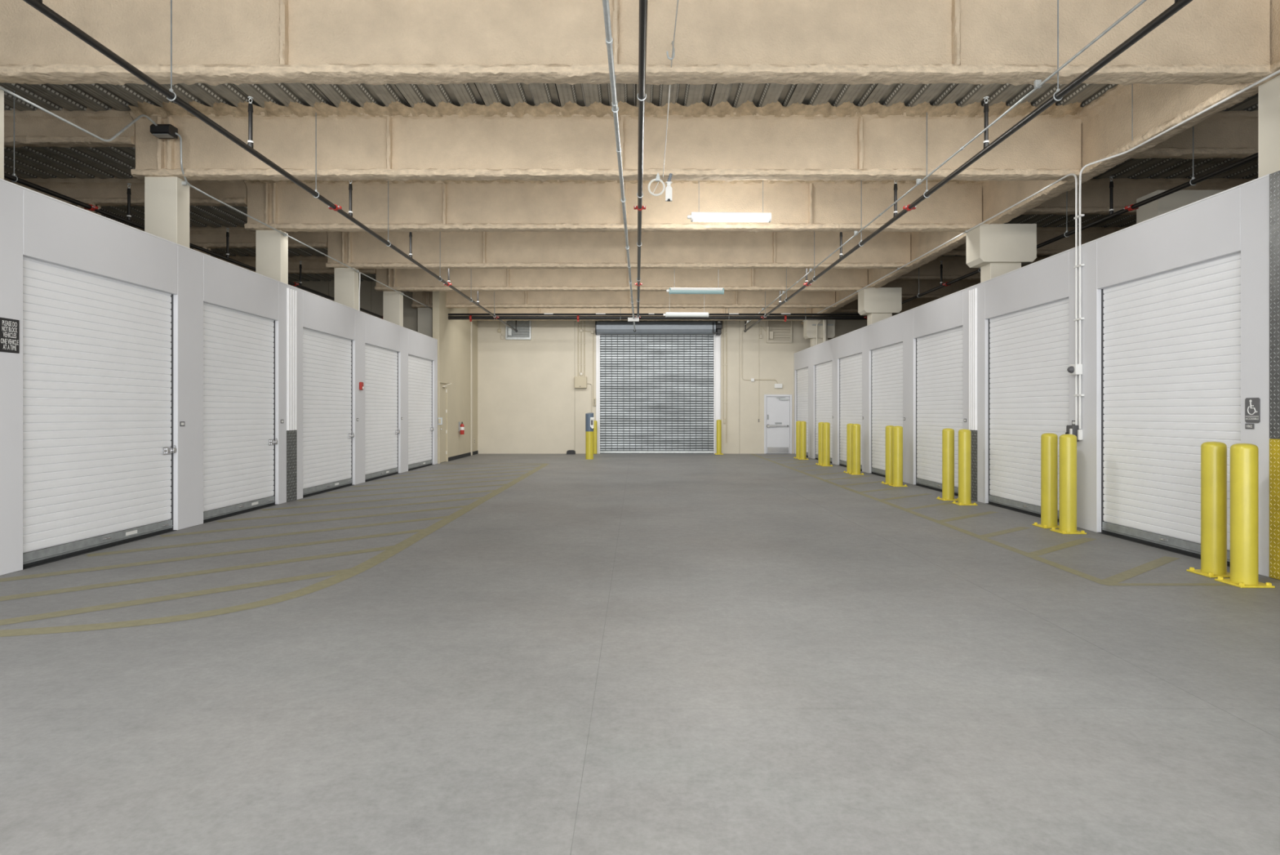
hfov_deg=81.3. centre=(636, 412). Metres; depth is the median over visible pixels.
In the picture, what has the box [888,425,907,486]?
bollard
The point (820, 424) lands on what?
bollard
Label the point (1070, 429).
reader
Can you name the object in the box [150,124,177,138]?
emergency light
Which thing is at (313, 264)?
steel beam
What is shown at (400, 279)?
steel beam
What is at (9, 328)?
notice sign
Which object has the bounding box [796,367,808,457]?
door
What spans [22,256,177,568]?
door
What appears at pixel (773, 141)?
steel beam
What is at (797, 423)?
bollard
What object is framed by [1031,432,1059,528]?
bollard
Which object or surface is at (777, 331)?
louver
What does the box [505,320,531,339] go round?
louver
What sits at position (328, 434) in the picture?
door
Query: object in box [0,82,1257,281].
ceiling
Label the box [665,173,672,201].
device
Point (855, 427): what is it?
bollard
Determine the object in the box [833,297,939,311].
steel beam
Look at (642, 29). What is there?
pipe
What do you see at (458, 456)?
baseboard
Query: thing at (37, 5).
pipe
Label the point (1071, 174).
conduit
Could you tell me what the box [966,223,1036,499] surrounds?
column
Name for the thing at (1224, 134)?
steel beam
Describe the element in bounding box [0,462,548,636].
floor marking
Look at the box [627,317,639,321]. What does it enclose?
junction box
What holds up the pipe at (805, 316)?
hanging from the ceiling
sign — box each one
[0,317,19,353]
[1244,397,1260,422]
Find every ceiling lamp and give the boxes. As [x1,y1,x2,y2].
[663,311,708,317]
[666,287,724,294]
[687,180,771,222]
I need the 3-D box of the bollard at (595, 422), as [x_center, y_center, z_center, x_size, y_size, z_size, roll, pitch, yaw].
[-1.520,0.892,27.380,0.152,1.225,0.152,0,0,0]
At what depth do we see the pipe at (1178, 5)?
8.34 m
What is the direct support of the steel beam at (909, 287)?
attached to the ceiling
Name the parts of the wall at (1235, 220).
pilaster panel, header panel, pilaster panel, header panel, pilaster panel, header panel, pilaster panel, header panel, pilaster panel, header panel, pilaster panel, header panel, pilaster panel, header panel, pilaster panel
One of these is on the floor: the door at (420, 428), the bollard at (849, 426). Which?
the bollard at (849, 426)
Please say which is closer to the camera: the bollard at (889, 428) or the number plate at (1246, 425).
the number plate at (1246, 425)
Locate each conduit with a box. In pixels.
[0,86,432,311]
[497,328,503,338]
[577,321,578,376]
[579,328,594,333]
[586,382,591,412]
[602,0,635,332]
[722,320,724,418]
[725,320,727,442]
[741,320,777,383]
[744,0,1146,324]
[758,321,766,418]
[802,173,1077,425]
[1073,69,1279,428]
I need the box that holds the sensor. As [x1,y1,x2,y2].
[1066,364,1082,374]
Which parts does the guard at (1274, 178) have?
yellow tread plate, silver tread plate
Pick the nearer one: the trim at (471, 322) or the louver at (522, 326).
the trim at (471, 322)
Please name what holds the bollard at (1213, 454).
on the floor
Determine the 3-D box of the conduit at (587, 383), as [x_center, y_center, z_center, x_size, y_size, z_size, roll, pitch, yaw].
[-1.744,0.209,27.670,0.193,2.622,0.024,0,0,0]
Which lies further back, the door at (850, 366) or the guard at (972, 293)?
the door at (850, 366)
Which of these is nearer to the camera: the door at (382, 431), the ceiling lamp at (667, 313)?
the door at (382, 431)
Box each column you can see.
[0,85,4,179]
[77,202,101,215]
[144,176,189,522]
[193,246,210,255]
[255,230,288,497]
[334,267,358,479]
[382,290,403,469]
[417,307,432,337]
[803,319,835,346]
[857,287,902,470]
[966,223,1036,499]
[1136,190,1224,223]
[1257,75,1279,177]
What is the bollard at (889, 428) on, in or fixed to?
on the floor
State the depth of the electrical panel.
27.53 m
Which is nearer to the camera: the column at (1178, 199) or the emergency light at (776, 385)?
the column at (1178, 199)
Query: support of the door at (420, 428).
in the wall at (36, 225)
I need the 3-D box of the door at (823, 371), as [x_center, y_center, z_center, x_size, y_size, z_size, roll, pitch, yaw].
[6.090,-0.185,23.455,0.470,3.410,2.330,0,0,0]
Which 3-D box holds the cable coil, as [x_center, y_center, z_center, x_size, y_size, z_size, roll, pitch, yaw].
[0.275,-3.129,10.220,0.238,0.322,0.040,0,0,0]
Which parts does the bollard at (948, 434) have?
plate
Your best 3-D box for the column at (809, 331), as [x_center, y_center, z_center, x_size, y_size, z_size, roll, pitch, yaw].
[6.430,-0.873,26.250,0.980,4.786,0.500,0,0,0]
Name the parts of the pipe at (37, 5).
hanger rod, hanger rod, hanger rod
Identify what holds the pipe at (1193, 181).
attached to the pipe at (805, 316)
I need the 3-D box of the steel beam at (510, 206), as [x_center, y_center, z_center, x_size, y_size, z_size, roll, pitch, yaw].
[-0.390,-3.708,13.217,13.120,0.928,0.614,0,0,0]
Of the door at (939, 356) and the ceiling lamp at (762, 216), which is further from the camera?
the door at (939, 356)
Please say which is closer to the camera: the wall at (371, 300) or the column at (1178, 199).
the column at (1178, 199)
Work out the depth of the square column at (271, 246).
13.31 m
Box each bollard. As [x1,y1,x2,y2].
[585,412,594,459]
[593,420,597,453]
[715,419,723,454]
[793,420,800,458]
[798,421,808,459]
[815,422,823,464]
[820,422,832,466]
[844,423,853,473]
[848,423,864,475]
[880,425,893,484]
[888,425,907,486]
[936,427,958,500]
[951,428,977,505]
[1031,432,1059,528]
[1049,433,1086,533]
[1186,441,1230,577]
[1214,443,1275,587]
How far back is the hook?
6.99 m
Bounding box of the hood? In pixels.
[595,320,715,334]
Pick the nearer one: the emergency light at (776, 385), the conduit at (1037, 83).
the conduit at (1037, 83)
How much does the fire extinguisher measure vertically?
0.437 m
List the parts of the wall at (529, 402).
concrete panel, concrete panel, concrete panel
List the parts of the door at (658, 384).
guide rail, guide rail, motor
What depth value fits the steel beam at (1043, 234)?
16.78 m
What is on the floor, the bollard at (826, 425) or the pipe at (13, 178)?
the bollard at (826, 425)
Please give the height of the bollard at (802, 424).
1.250 m
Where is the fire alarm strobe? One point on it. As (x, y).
(361, 384)
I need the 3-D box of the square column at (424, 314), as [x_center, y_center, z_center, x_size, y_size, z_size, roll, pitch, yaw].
[-6.575,-0.873,23.280,0.450,4.785,0.240,0,0,0]
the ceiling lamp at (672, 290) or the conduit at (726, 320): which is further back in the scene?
the conduit at (726, 320)
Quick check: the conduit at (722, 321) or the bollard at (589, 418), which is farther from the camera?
the conduit at (722, 321)
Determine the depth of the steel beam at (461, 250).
16.78 m
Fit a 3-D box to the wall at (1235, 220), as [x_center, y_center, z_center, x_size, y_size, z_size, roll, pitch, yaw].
[8.348,-0.344,11.148,5.004,3.728,33.095,0,0,0]
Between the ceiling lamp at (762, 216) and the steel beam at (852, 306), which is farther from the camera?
the steel beam at (852, 306)
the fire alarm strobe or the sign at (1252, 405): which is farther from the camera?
the fire alarm strobe
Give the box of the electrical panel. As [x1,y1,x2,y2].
[574,376,586,387]
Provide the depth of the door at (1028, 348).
11.35 m
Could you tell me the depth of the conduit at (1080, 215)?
9.63 m
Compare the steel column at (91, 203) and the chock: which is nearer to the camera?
the steel column at (91, 203)
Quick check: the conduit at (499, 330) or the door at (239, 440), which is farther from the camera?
the conduit at (499, 330)
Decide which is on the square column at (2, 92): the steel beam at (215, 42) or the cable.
the steel beam at (215, 42)
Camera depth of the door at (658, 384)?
27.76 m
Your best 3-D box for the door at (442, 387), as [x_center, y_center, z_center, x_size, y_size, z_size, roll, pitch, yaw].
[-5.880,0.285,22.790,0.341,2.470,1.000,0,0,0]
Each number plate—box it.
[179,421,184,426]
[1244,423,1254,429]
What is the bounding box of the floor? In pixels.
[0,453,1279,854]
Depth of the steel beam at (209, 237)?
16.78 m
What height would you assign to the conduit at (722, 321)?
4.200 m
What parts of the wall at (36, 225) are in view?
pilaster panel, header panel, pilaster panel, header panel, pilaster panel, header panel, pilaster panel, header panel, pilaster panel, header panel, pilaster panel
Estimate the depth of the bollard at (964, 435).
12.30 m
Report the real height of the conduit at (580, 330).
2.550 m
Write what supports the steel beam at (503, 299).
on the square column at (424, 314)
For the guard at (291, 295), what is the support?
attached to the wall at (36, 225)
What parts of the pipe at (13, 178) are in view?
hanger rod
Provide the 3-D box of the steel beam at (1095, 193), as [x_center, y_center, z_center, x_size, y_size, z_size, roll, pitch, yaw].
[9.680,-3.850,13.349,6.641,0.632,0.294,0,0,0]
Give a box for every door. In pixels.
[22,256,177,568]
[203,302,278,523]
[302,327,354,497]
[364,343,399,481]
[408,354,434,471]
[437,381,451,463]
[595,320,722,453]
[764,394,791,453]
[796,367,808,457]
[814,360,831,462]
[837,352,862,471]
[869,342,902,477]
[913,326,962,496]
[985,297,1068,522]
[1098,252,1240,566]
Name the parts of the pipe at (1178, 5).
hanger rod, hanger rod, hanger rod, hanger rod, hanger rod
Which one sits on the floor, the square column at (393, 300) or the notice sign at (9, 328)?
the square column at (393, 300)
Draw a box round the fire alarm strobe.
[359,382,364,390]
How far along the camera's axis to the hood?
27.23 m
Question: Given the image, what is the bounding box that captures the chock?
[566,449,575,453]
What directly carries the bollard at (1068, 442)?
on the floor
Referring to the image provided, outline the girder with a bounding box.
[800,0,1279,324]
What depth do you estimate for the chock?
27.30 m
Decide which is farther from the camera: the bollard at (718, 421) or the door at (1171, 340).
the bollard at (718, 421)
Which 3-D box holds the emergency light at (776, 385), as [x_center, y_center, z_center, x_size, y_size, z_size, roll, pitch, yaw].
[5.265,-0.995,27.651,0.290,0.170,0.098,0,0,0]
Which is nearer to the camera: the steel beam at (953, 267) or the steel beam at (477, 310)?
the steel beam at (953, 267)
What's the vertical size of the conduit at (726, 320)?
5.100 m
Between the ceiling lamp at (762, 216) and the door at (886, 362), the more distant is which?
the door at (886, 362)
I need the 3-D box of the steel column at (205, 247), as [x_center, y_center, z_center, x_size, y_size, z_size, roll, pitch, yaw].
[-9.800,-1.105,16.820,0.260,5.250,0.240,0,0,0]
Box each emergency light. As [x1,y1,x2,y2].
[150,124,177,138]
[774,383,782,387]
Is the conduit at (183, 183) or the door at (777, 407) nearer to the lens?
the conduit at (183, 183)
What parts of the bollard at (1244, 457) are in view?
plate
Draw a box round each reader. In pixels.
[437,417,442,424]
[1065,425,1082,441]
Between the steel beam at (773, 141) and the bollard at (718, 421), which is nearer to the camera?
the steel beam at (773, 141)
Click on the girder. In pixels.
(1107, 120)
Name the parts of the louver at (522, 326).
blade, blade, blade, blade, blade, blade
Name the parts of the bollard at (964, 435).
plate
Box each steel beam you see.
[0,0,1272,86]
[4,107,135,147]
[4,176,247,206]
[128,100,1084,182]
[131,225,328,248]
[210,254,376,274]
[244,179,982,232]
[325,231,911,269]
[374,268,867,291]
[411,290,835,308]
[468,307,811,320]
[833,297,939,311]
[880,279,980,298]
[894,256,1049,280]
[941,226,1127,256]
[1022,177,1254,215]
[1130,111,1257,159]
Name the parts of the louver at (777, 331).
blade, blade, blade, blade, blade, blade, blade, blade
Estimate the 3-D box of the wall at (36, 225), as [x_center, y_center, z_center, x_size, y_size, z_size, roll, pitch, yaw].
[-7.670,-1.430,11.150,3.540,5.900,33.100,0,0,0]
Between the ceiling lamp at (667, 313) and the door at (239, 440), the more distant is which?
the ceiling lamp at (667, 313)
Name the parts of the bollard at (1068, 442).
plate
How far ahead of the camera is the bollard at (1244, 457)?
6.54 m
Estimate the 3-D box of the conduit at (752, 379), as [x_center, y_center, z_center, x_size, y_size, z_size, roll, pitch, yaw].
[4.574,-2.262,27.665,1.355,2.374,0.070,0,0,0]
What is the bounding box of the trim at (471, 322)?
[470,320,472,455]
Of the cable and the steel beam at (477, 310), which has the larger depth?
the steel beam at (477, 310)
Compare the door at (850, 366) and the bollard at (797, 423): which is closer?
the door at (850, 366)
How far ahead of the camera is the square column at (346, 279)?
16.77 m
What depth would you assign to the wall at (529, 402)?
27.70 m
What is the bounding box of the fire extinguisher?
[458,422,464,434]
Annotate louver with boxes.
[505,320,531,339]
[766,320,792,342]
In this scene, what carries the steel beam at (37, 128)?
attached to the ceiling
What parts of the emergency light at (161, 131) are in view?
len plate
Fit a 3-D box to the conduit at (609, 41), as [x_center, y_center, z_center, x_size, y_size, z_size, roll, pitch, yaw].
[-0.162,-3.085,14.375,0.106,0.390,24.751,0,0,0]
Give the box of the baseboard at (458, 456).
[448,450,478,461]
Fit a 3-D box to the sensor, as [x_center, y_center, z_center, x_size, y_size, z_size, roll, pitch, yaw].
[5.775,-0.570,9.850,0.150,0.140,0.160,0,0,0]
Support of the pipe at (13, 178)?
hanging from the ceiling
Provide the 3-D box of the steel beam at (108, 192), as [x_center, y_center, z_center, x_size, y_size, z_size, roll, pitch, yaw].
[-9.985,-3.971,13.353,6.030,0.528,0.287,0,0,0]
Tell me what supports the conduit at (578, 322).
attached to the wall at (529, 402)
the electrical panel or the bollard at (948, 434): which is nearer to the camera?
the bollard at (948, 434)
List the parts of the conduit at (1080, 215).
hanger rod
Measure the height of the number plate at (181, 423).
0.062 m
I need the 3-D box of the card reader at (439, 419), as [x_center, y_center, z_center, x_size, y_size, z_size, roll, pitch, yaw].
[-5.870,0.250,22.286,0.140,0.220,0.048,0,0,0]
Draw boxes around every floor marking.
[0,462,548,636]
[751,453,1231,585]
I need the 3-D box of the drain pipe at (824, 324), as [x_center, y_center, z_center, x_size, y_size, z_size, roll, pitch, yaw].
[6.485,-1.280,25.900,0.730,5.600,0.140,0,0,0]
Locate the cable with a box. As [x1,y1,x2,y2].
[662,0,678,177]
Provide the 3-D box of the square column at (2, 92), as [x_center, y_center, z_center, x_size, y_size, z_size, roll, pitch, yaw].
[-6.575,-0.873,7.345,0.450,4.785,0.290,0,0,0]
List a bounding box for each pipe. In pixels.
[4,90,382,318]
[22,0,517,332]
[448,308,866,321]
[634,0,648,317]
[743,0,1192,332]
[812,319,833,344]
[863,126,1257,318]
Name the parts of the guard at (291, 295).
tread plate, fluted panel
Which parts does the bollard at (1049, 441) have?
plate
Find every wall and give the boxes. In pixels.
[0,177,477,575]
[288,279,417,332]
[477,311,902,453]
[794,173,1279,577]
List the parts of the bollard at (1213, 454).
plate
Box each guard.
[286,288,297,502]
[968,288,977,501]
[1269,170,1279,579]
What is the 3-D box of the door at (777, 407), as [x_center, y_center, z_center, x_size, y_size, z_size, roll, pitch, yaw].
[5.260,0.420,27.705,1.040,2.200,0.230,0,0,0]
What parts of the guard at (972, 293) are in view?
fluted panel, tread plate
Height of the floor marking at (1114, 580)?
0.001 m
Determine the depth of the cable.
7.58 m
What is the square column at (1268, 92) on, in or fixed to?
on the floor
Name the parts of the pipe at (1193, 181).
hanger rod, hanger rod, hanger rod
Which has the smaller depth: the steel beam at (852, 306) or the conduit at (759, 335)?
the steel beam at (852, 306)
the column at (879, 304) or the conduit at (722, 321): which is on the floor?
the column at (879, 304)
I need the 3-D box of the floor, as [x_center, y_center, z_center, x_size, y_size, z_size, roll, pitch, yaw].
[0.000,1.645,12.300,26.000,0.250,35.400,0,0,0]
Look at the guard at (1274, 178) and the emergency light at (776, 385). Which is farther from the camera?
the emergency light at (776, 385)
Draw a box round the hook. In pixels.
[666,40,674,60]
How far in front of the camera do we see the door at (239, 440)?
11.23 m
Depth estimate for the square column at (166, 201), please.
10.30 m
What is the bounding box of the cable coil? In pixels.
[648,173,665,195]
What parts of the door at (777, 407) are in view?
kick plate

